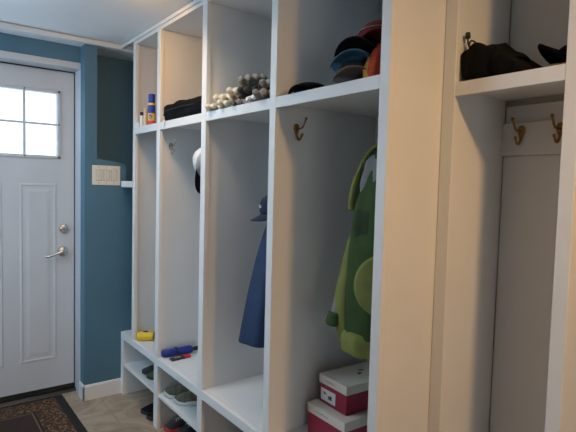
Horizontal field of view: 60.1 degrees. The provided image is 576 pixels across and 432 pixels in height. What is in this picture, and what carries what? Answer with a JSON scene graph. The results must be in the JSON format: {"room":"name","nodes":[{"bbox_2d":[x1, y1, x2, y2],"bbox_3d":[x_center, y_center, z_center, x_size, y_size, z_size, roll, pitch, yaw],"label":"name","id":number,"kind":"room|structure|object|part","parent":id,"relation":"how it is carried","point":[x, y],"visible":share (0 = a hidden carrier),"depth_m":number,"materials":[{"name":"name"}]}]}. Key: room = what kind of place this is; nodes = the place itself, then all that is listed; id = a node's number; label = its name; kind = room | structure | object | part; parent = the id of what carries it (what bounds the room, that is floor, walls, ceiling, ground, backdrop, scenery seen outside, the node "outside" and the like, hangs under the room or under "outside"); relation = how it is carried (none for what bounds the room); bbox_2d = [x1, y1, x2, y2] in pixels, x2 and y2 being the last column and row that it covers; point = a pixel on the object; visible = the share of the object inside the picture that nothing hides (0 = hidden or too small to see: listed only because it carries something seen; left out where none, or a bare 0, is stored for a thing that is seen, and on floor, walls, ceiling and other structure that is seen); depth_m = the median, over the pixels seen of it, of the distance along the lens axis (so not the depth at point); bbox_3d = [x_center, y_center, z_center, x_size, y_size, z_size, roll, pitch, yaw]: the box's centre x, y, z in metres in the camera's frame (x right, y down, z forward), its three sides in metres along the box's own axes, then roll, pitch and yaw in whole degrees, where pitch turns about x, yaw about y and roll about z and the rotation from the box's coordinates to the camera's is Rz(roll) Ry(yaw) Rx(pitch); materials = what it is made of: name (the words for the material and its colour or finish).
{"room":"mudroom","nodes":[
{"label":"mudroom","id":0,"kind":"room"},
{"bbox_2d":[0,32,132,180],"bbox_3d":[-1.801,0.037,2.901,2.625,2.218,0.265,-1,4,-37],"label":"wall","id":1,"kind":"structure","parent":0,"point":[114,76],"depth_m":3.31,"materials":[{"name":"teal paint"}]},
{"bbox_2d":[0,61,74,399],"bbox_3d":[-1.734,0.110,2.935,0.920,2.027,0.104,-1,4,-37],"label":"door","id":2,"kind":"structure","parent":1,"relation":"in","point":[37,192],"depth_m":3.09,"materials":[{"name":"paint"}]},
{"bbox_3d":[-1.791,0.360,2.922,0.208,1.116,0.004,-1,4,-37],"label":"panel","id":3,"kind":"part","parent":2,"relation":"part of","materials":[{"name":"paint"}]},
{"bbox_3d":[-1.553,0.355,3.102,0.208,1.116,0.004,-1,4,-37],"label":"panel","id":4,"kind":"part","parent":2,"relation":"part of","materials":[{"name":"paint"}]},
{"bbox_3d":[-1.454,0.238,3.109,0.120,0.043,0.024,-1,4,-35],"label":"lever","id":5,"kind":"part","parent":2,"relation":"part of","materials":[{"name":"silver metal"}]},
{"bbox_2d":[0,385,75,406],"bbox_3d":[-1.793,1.130,3.034,0.920,0.021,0.160,-1,4,-37],"label":"threshold","id":6,"kind":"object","parent":1,"relation":"attached to","point":[6,402],"depth_m":3.12,"materials":[{"name":"brown metal"}]},
{"bbox_2d":[0,50,80,71],"bbox_3d":[-1.736,-0.920,2.872,0.962,0.036,0.269,-1,4,-37],"label":"trim","id":7,"kind":"structure","parent":1,"relation":"attached to","point":[5,56],"depth_m":2.94,"materials":[{"name":"paint"}]},
{"bbox_2d":[0,22,133,60],"bbox_3d":[-1.705,-1.046,2.747,2.625,0.034,0.233,-1,4,-37],"label":"trim","id":8,"kind":"structure","parent":1,"relation":"attached to","point":[127,53],"depth_m":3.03,"materials":[{"name":"paint"}]},
{"bbox_2d":[75,69,80,392],"bbox_3d":[-1.379,0.113,3.224,0.003,2.049,0.269,-1,4,-37],"label":"trim","id":9,"kind":"structure","parent":1,"relation":"attached to","point":[78,73],"depth_m":3.16,"materials":[{"name":"paint"}]},
{"bbox_2d":[3,389,166,431],"bbox_3d":[-0.244,1.349,0.892,2.845,0.080,5.543,-1,4,-37],"label":"floor","id":10,"kind":"structure","parent":0,"point":[119,412],"depth_m":2.96,"materials":[{"name":"beige stone"}]},
{"bbox_2d":[0,394,87,431],"bbox_3d":[-1.469,1.169,2.610,0.728,0.010,0.875,-1,4,-37],"label":"door mat","id":11,"kind":"object","parent":10,"relation":"on","point":[52,413],"visible":1,"depth_m":2.85,"materials":[{"name":"black carpet"}]},
{"bbox_2d":[141,402,152,414],"bbox_3d":[-0.772,1.132,2.981,0.210,0.076,0.083,0,4,-23],"label":"shoe","id":12,"kind":"object","parent":10,"relation":"on","point":[147,409],"visible":0.34,"depth_m":2.93,"materials":[{"name":"black rubber"}]},
{"bbox_2d":[146,411,152,420],"bbox_3d":[-0.718,1.138,2.909,0.210,0.076,0.083,0,4,-23],"label":"shoe","id":13,"kind":"object","parent":10,"relation":"on","point":[149,416],"visible":0.23,"depth_m":2.86,"materials":[{"name":"black rubber"}]},
{"bbox_2d":[163,417,186,431],"bbox_3d":[-0.595,1.150,2.789,0.200,0.073,0.079,0,4,-27],"label":"shoe","id":14,"kind":"object","parent":10,"relation":"on","point":[174,425],"visible":0.56,"depth_m":2.75,"materials":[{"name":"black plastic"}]},
{"bbox_2d":[176,423,196,431],"bbox_3d":[-0.512,1.147,2.720,0.250,0.090,0.099,-2,5,-42],"label":"shoe","id":15,"kind":"object","parent":10,"relation":"on","point":[186,428],"visible":0.16,"depth_m":2.67,"materials":[{"name":"grey rubber"}]},
{"bbox_2d":[121,0,446,431],"bbox_3d":[-0.206,0.106,2.441,0.622,2.218,2.202,-1,4,-37],"label":"cubbies","id":16,"kind":"object","parent":10,"relation":"on","point":[194,254],"depth_m":2.03,"materials":[{"name":"white paint"}]},
{"bbox_2d":[124,359,153,392],"bbox_3d":[-0.685,0.971,3.152,0.531,0.018,0.523,-1,4,-37],"label":"shelf","id":17,"kind":"object","parent":16,"relation":"attached to","point":[135,366],"depth_m":3.13,"materials":[{"name":"white paint"}]},
{"bbox_2d":[140,112,142,125],"bbox_3d":[-0.864,-0.570,2.952,0.028,0.091,0.028,-1,4,-37],"label":"tube","id":18,"kind":"object","parent":16,"relation":"on","point":[141,113],"visible":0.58,"depth_m":2.94,"materials":[{"name":"white plastic"}]},
{"bbox_2d":[143,108,147,125],"bbox_3d":[-0.831,-0.574,2.908,0.026,0.106,0.026,-1,4,-37],"label":"tube","id":19,"kind":"object","parent":16,"relation":"on","point":[145,113],"visible":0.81,"depth_m":2.90,"materials":[{"name":"beige plastic"}]},
{"bbox_2d":[137,331,154,340],"bbox_3d":[-0.847,0.730,3.039,0.139,0.060,0.070,1,3,-9],"label":"flashlight","id":20,"kind":"object","parent":16,"relation":"on","point":[141,335],"visible":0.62,"depth_m":3.01,"materials":[{"name":"yellow plastic"}]},
{"bbox_3d":[-0.714,-0.153,3.173,0.517,1.814,0.012,-1,4,-37],"label":"panel","id":21,"kind":"part","parent":16,"relation":"part of","materials":[{"name":"white paint"}]},
{"bbox_2d":[142,364,153,374],"bbox_3d":[-0.793,0.928,3.062,0.200,0.073,0.079,0,4,-17],"label":"shoe","id":22,"kind":"object","parent":16,"relation":"on","point":[148,369],"visible":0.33,"depth_m":3.02,"materials":[{"name":"black rubber"}]},
{"bbox_2d":[146,371,153,379],"bbox_3d":[-0.746,0.933,2.991,0.200,0.073,0.079,0,4,-17],"label":"shoe","id":23,"kind":"object","parent":16,"relation":"on","point":[150,375],"visible":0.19,"depth_m":2.95,"materials":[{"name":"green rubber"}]},
{"bbox_2d":[148,94,155,124],"bbox_3d":[-0.784,-0.608,2.865,0.043,0.183,0.044,-1,4,-37],"label":"spray can","id":24,"kind":"object","parent":16,"relation":"on","point":[151,97],"visible":0.81,"depth_m":2.85,"materials":[{"name":"blue metal"}]},
{"bbox_3d":[-0.310,-0.969,2.174,0.018,0.036,1.975,-1,4,-37],"label":"rail","id":25,"kind":"part","parent":16,"relation":"part of","materials":[{"name":"white paint"}]},
{"bbox_2d":[164,383,188,398],"bbox_3d":[-0.556,0.946,2.740,0.245,0.088,0.097,1,3,-7],"label":"shoe","id":26,"kind":"object","parent":16,"relation":"on","point":[170,392],"visible":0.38,"depth_m":2.71,"materials":[{"name":"grey fabric"}]},
{"bbox_2d":[158,392,196,430],"bbox_3d":[-0.364,1.005,2.728,0.531,0.018,0.499,-1,4,-37],"label":"shelf","id":27,"kind":"object","parent":16,"relation":"attached to","point":[188,414],"depth_m":2.57,"materials":[{"name":"white paint"}]},
{"bbox_2d":[161,345,197,356],"bbox_3d":[-0.595,0.756,2.807,0.234,0.046,0.046,-1,4,-33],"label":"folded umbrella","id":28,"kind":"object","parent":16,"relation":"on","point":[174,351],"visible":0.87,"depth_m":2.78,"materials":[{"name":"blue fabric"}]},
{"bbox_2d":[169,354,190,361],"bbox_3d":[-0.593,0.778,2.739,0.115,0.013,0.036,-1,5,-41],"label":"packet","id":29,"kind":"object","parent":16,"relation":"on","point":[184,356],"visible":1,"depth_m":2.73,"materials":[{"name":"grey plastic"}]},
{"bbox_2d":[163,96,201,120],"bbox_3d":[-0.464,-0.547,2.527,0.200,0.118,0.476,-1,4,-37],"label":"bag","id":30,"kind":"object","parent":16,"relation":"on","point":[180,108],"visible":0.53,"depth_m":2.44,"materials":[{"name":"black fabric"}]},
{"bbox_2d":[172,358,197,375],"bbox_3d":[-0.439,0.792,2.665,0.300,0.001,0.210,-1,4,-39],"label":"paper sheet","id":31,"kind":"object","parent":16,"relation":"on","point":[189,367],"visible":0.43,"depth_m":2.62,"materials":[{"name":"white paper"}]},
{"bbox_2d":[173,390,196,405],"bbox_3d":[-0.485,0.952,2.656,0.245,0.088,0.097,1,3,-5],"label":"shoe","id":32,"kind":"object","parent":16,"relation":"on","point":[188,398],"visible":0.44,"depth_m":2.62,"materials":[{"name":"grey fabric"}]},
{"bbox_2d":[176,123,200,129],"bbox_3d":[-0.319,-0.482,2.643,0.517,0.019,0.499,-1,4,-37],"label":"shelf","id":33,"kind":"object","parent":16,"relation":"attached to","point":[195,126],"depth_m":2.70,"materials":[{"name":"white paint"}]},
{"bbox_3d":[-0.418,0.833,2.361,0.021,0.043,2.165,-1,4,-37],"label":"bench rail","id":34,"kind":"part","parent":16,"relation":"part of","materials":[{"name":"white paint"}]},
{"bbox_3d":[-0.405,-0.218,2.409,0.135,0.231,0.142,4,4,36],"label":"cap","id":35,"kind":"part","parent":16,"relation":"part of","materials":[{"name":"white fabric"}]},
{"bbox_3d":[-0.406,-0.271,2.424,0.137,0.152,0.105,-1,26,-37],"label":"crown","id":36,"kind":"part","parent":16,"relation":"part of","materials":[{"name":"white fabric"}]},
{"bbox_2d":[205,103,226,110],"bbox_3d":[-0.292,-0.488,2.277,0.136,0.048,0.234,2,3,5],"label":"glove","id":37,"kind":"object","parent":16,"relation":"on","point":[213,106],"visible":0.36,"depth_m":2.19,"materials":[{"name":"beige fabric"}]},
{"bbox_2d":[213,93,239,100],"bbox_3d":[-0.263,-0.527,2.279,0.131,0.052,0.235,2,3,2],"label":"glove","id":38,"kind":"object","parent":37,"relation":"on","point":[225,96],"visible":0.38,"depth_m":2.17,"materials":[{"name":"beige fabric"}]},
{"bbox_3d":[-0.198,0.823,2.516,0.517,0.030,2.182,-1,4,-37],"label":"bench seat","id":39,"kind":"part","parent":16,"relation":"part of","materials":[{"name":"white paint"}]},
{"bbox_2d":[217,99,231,107],"bbox_3d":[-0.233,-0.481,2.205,0.128,0.054,0.235,2,3,4],"label":"glove","id":40,"kind":"object","parent":16,"relation":"on","point":[220,102],"visible":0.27,"depth_m":2.11,"materials":[{"name":"beige fabric"}]},
{"bbox_2d":[226,87,242,99],"bbox_3d":[-0.204,-0.528,2.205,0.130,0.061,0.235,1,3,-4],"label":"glove","id":41,"kind":"object","parent":40,"relation":"on","point":[231,91],"visible":0.3,"depth_m":2.10,"materials":[{"name":"beige fabric"}]},
{"bbox_2d":[229,99,247,105],"bbox_3d":[-0.183,-0.475,2.134,0.133,0.048,0.232,1,3,-5],"label":"glove","id":42,"kind":"object","parent":16,"relation":"on","point":[232,102],"visible":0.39,"depth_m":2.04,"materials":[{"name":"beige fabric"}]},
{"bbox_2d":[238,73,266,98],"bbox_3d":[-0.148,-0.537,2.170,0.129,0.144,0.211,2,3,1],"label":"glove","id":43,"kind":"object","parent":42,"relation":"on","point":[247,80],"visible":0.46,"depth_m":2.09,"materials":[{"name":"grey fabric"}]},
{"bbox_2d":[225,110,269,123],"bbox_3d":[0.002,-0.448,2.219,0.517,0.019,0.524,-1,4,-37],"label":"shelf","id":44,"kind":"object","parent":16,"relation":"attached to","point":[263,117],"depth_m":2.31,"materials":[{"name":"white paint"}]},
{"bbox_2d":[237,85,258,98],"bbox_3d":[-0.125,-0.500,2.121,0.132,0.076,0.235,2,3,12],"label":"glove","id":45,"kind":"object","parent":16,"relation":"on","point":[246,91],"visible":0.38,"depth_m":2.03,"materials":[{"name":"black fabric"}]},
{"bbox_2d":[246,94,257,102],"bbox_3d":[-0.115,-0.475,2.037,0.104,0.064,0.197,2,3,1],"label":"glove","id":46,"kind":"object","parent":16,"relation":"on","point":[252,98],"visible":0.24,"depth_m":1.96,"materials":[{"name":"white fabric"}]},
{"bbox_2d":[239,225,266,347],"bbox_3d":[-0.024,0.110,2.123,0.340,0.888,0.258,2,3,10],"label":"jacket","id":47,"kind":"object","parent":16,"relation":"hanging from","point":[252,330],"visible":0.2,"depth_m":2.06,"materials":[{"name":"blue fabric"}]},
{"bbox_3d":[-0.073,-0.040,2.090,0.170,0.124,0.126,1,4,-14],"label":"cap","id":48,"kind":"part","parent":16,"relation":"part of","materials":[{"name":"blue fabric"}]},
{"bbox_2d":[252,88,269,100],"bbox_3d":[-0.059,-0.461,1.973,0.130,0.057,0.235,2,3,8],"label":"glove","id":49,"kind":"object","parent":16,"relation":"on","point":[262,94],"visible":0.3,"depth_m":1.88,"materials":[{"name":"grey fabric"}]},
{"bbox_2d":[259,79,269,89],"bbox_3d":[-0.041,-0.500,1.984,0.130,0.066,0.234,2,3,4],"label":"glove","id":50,"kind":"object","parent":49,"relation":"on","point":[264,83],"visible":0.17,"depth_m":1.89,"materials":[{"name":"grey fabric"}]},
{"bbox_3d":[-0.064,-0.060,2.091,0.136,0.072,0.122,-24,10,-14],"label":"crown","id":51,"kind":"part","parent":16,"relation":"part of","materials":[{"name":"blue fabric"}]},
{"bbox_3d":[0.072,-0.455,1.780,0.134,0.058,0.201,3,4,18],"label":"cap","id":52,"kind":"part","parent":16,"relation":"part of","materials":[{"name":"black fabric"}]},
{"bbox_2d":[307,398,367,431],"bbox_3d":[0.271,0.792,1.967,0.331,0.121,0.215,-1,4,-36],"label":"shoe box","id":53,"kind":"object","parent":16,"relation":"on","point":[322,417],"visible":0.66,"depth_m":1.86,"materials":[{"name":"cardboard"}]},
{"bbox_2d":[319,361,369,415],"bbox_3d":[0.287,0.676,1.979,0.291,0.111,0.165,-1,4,-34],"label":"shoe box","id":54,"kind":"object","parent":53,"relation":"on","point":[345,390],"visible":0.66,"depth_m":1.89,"materials":[{"name":"cardboard"}]},
{"bbox_3d":[0.289,0.638,1.977,0.290,0.034,0.165,-1,4,-34],"label":"lid","id":55,"kind":"part","parent":54,"relation":"part of","materials":[{"name":"white cardboard"}]},
{"bbox_2d":[296,90,378,117],"bbox_3d":[0.332,-0.414,1.783,0.517,0.019,0.533,-1,4,-37],"label":"shelf","id":56,"kind":"object","parent":16,"relation":"attached to","point":[363,105],"depth_m":1.89,"materials":[{"name":"white paint"}]},
{"bbox_3d":[0.216,-0.455,1.585,0.149,0.074,0.210,2,3,10],"label":"cap","id":57,"kind":"part","parent":16,"relation":"part of","materials":[{"name":"fabric"}]},
{"bbox_3d":[0.213,-0.493,1.578,0.157,0.068,0.222,2,3,9],"label":"cap","id":58,"kind":"part","parent":16,"relation":"part of","materials":[{"name":"blue fabric"}]},
{"bbox_2d":[325,142,377,359],"bbox_3d":[0.323,0.082,1.688,0.261,0.774,0.307,-1,4,-37],"label":"jacket","id":59,"kind":"object","parent":16,"relation":"hanging from","point":[350,312],"visible":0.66,"depth_m":1.65,"materials":[{"name":"green fabric"}]},
{"bbox_2d":[348,142,377,209],"bbox_3d":[0.313,-0.107,1.674,0.152,0.302,0.166,-1,4,-37],"label":"hood","id":60,"kind":"object","parent":59,"relation":"attached to","point":[362,195],"depth_m":1.66,"materials":[{"name":"green fabric"}]},
{"bbox_3d":[0.229,-0.531,1.575,0.153,0.068,0.218,3,4,17],"label":"cap","id":61,"kind":"part","parent":16,"relation":"part of","materials":[{"name":"black fabric"}]},
{"bbox_3d":[0.238,-0.540,1.602,0.151,0.046,0.168,3,-4,19],"label":"crown","id":62,"kind":"part","parent":16,"relation":"part of","materials":[{"name":"black fabric"}]},
{"bbox_3d":[0.288,-0.574,1.568,0.150,0.091,0.201,2,3,7],"label":"cap","id":63,"kind":"part","parent":16,"relation":"part of","materials":[{"name":"red fabric"}]},
{"bbox_2d":[363,43,380,77],"bbox_3d":[0.269,-0.465,1.503,0.081,0.122,0.063,-1,4,-37],"label":"knit hat","id":64,"kind":"object","parent":16,"relation":"on","point":[372,65],"visible":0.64,"depth_m":1.48,"materials":[{"name":"orange fabric"}]},
{"bbox_3d":[0.031,0.101,2.633,0.012,2.218,2.182,-1,4,-37],"label":"panel","id":65,"kind":"part","parent":16,"relation":"part of","materials":[{"name":"white paint"}]},
{"bbox_3d":[0.484,0.174,1.597,0.517,2.218,0.020,-1,4,-37],"label":"panel","id":66,"kind":"part","parent":16,"relation":"part of","materials":[{"name":"white paint"}]},
{"bbox_2d":[428,0,575,431],"bbox_3d":[0.918,0.208,1.217,0.305,2.218,1.111,-1,4,-37],"label":"cubby","id":67,"kind":"object","parent":10,"relation":"on","point":[533,379],"visible":1,"depth_m":1.59,"materials":[{"name":"white paint"}]},
{"bbox_2d":[461,32,542,80],"bbox_3d":[0.651,-0.472,1.476,0.227,0.151,0.215,-1,4,-37],"label":"drawstring bag","id":68,"kind":"object","parent":67,"relation":"on","point":[480,60],"visible":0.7,"depth_m":1.43,"materials":[{"name":"black fabric"}]},
{"bbox_3d":[0.553,-0.513,1.496,0.020,0.056,0.029,-1,4,-37],"label":"cord","id":69,"kind":"part","parent":68,"relation":"part of","materials":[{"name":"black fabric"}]},
{"bbox_2d":[478,82,564,100],"bbox_3d":[0.725,-0.384,1.465,0.275,0.019,0.331,-1,4,-37],"label":"shelf","id":70,"kind":"object","parent":67,"relation":"attached to","point":[553,88],"depth_m":1.54,"materials":[{"name":"white paint"}]},
{"bbox_3d":[0.817,0.348,1.594,0.014,1.080,0.321,-1,4,-37],"label":"panel","id":71,"kind":"part","parent":67,"relation":"part of","materials":[{"name":"white paint"}]},
{"bbox_3d":[0.826,-0.245,1.552,0.015,0.106,0.331,-1,4,-37],"label":"hook rail","id":72,"kind":"part","parent":67,"relation":"part of","materials":[{"name":"white paint"}]},
{"bbox_3d":[0.837,-0.273,1.556,0.009,0.166,0.327,-1,4,-37],"label":"panel","id":73,"kind":"part","parent":67,"relation":"part of","materials":[{"name":"white paint"}]},
{"bbox_3d":[0.847,-0.659,1.533,0.011,0.528,0.327,-1,4,-37],"label":"panel","id":74,"kind":"part","parent":67,"relation":"part of","materials":[{"name":"white paint"}]},
{"bbox_3d":[0.762,-0.404,1.371,0.090,0.035,0.100,-1,4,-37],"label":"knit hat","id":75,"kind":"object","parent":67,"relation":"on","visible":0},
{"bbox_2d":[538,44,566,63],"bbox_3d":[0.760,-0.438,1.369,0.138,0.072,0.093,2,3,9],"label":"cap","id":76,"kind":"object","parent":75,"relation":"on","point":[551,55],"visible":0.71,"depth_m":1.39,"materials":[{"name":"black fabric"}]},
{"bbox_3d":[0.790,-0.443,1.360,0.096,0.045,0.086,31,9,10],"label":"crown","id":77,"kind":"part","parent":76,"relation":"part of","materials":[{"name":"black fabric"}]},
{"bbox_2d":[0,0,193,46],"bbox_3d":[-0.185,-0.944,0.755,2.845,0.080,5.543,-1,4,-37],"label":"ceiling","id":78,"kind":"structure","parent":0,"point":[112,21],"depth_m":2.57,"materials":[{"name":"paint"}]},
{"bbox_2d":[80,44,132,384],"bbox_3d":[-0.999,0.047,3.368,0.782,2.184,0.233,-1,4,-37],"label":"wall","id":79,"kind":"structure","parent":0,"point":[106,210],"depth_m":3.12,"materials":[{"name":"teal paint"}]},
{"bbox_2d":[79,378,120,401],"bbox_3d":[-1.201,1.097,3.201,0.249,0.098,0.106,-1,4,-37],"label":"baseboard","id":80,"kind":"structure","parent":79,"relation":"attached to","point":[109,387],"depth_m":3.15,"materials":[{"name":"white paint"}]},
{"bbox_2d":[92,165,119,184],"bbox_3d":[-1.127,-0.252,3.094,0.172,0.121,0.011,-1,4,-37],"label":"light switch","id":81,"kind":"object","parent":79,"relation":"attached to","point":[101,174],"visible":1,"depth_m":3.09,"materials":[{"name":"beige plastic"}]},
{"bbox_2d":[121,181,132,187],"bbox_3d":[-0.786,-0.201,3.248,0.541,0.039,0.184,-1,4,-37],"label":"wall shelf","id":82,"kind":"object","parent":79,"relation":"attached to","point":[123,183],"visible":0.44,"depth_m":3.07,"materials":[{"name":"white paint"}]},
{"bbox_2d":[489,0,563,431],"bbox_3d":[0.872,0.181,1.645,0.120,2.218,5.543,-1,4,-37],"label":"wall","id":83,"kind":"structure","parent":0,"point":[560,97],"depth_m":1.67,"materials":[{"name":"beige paint"}]}
]}

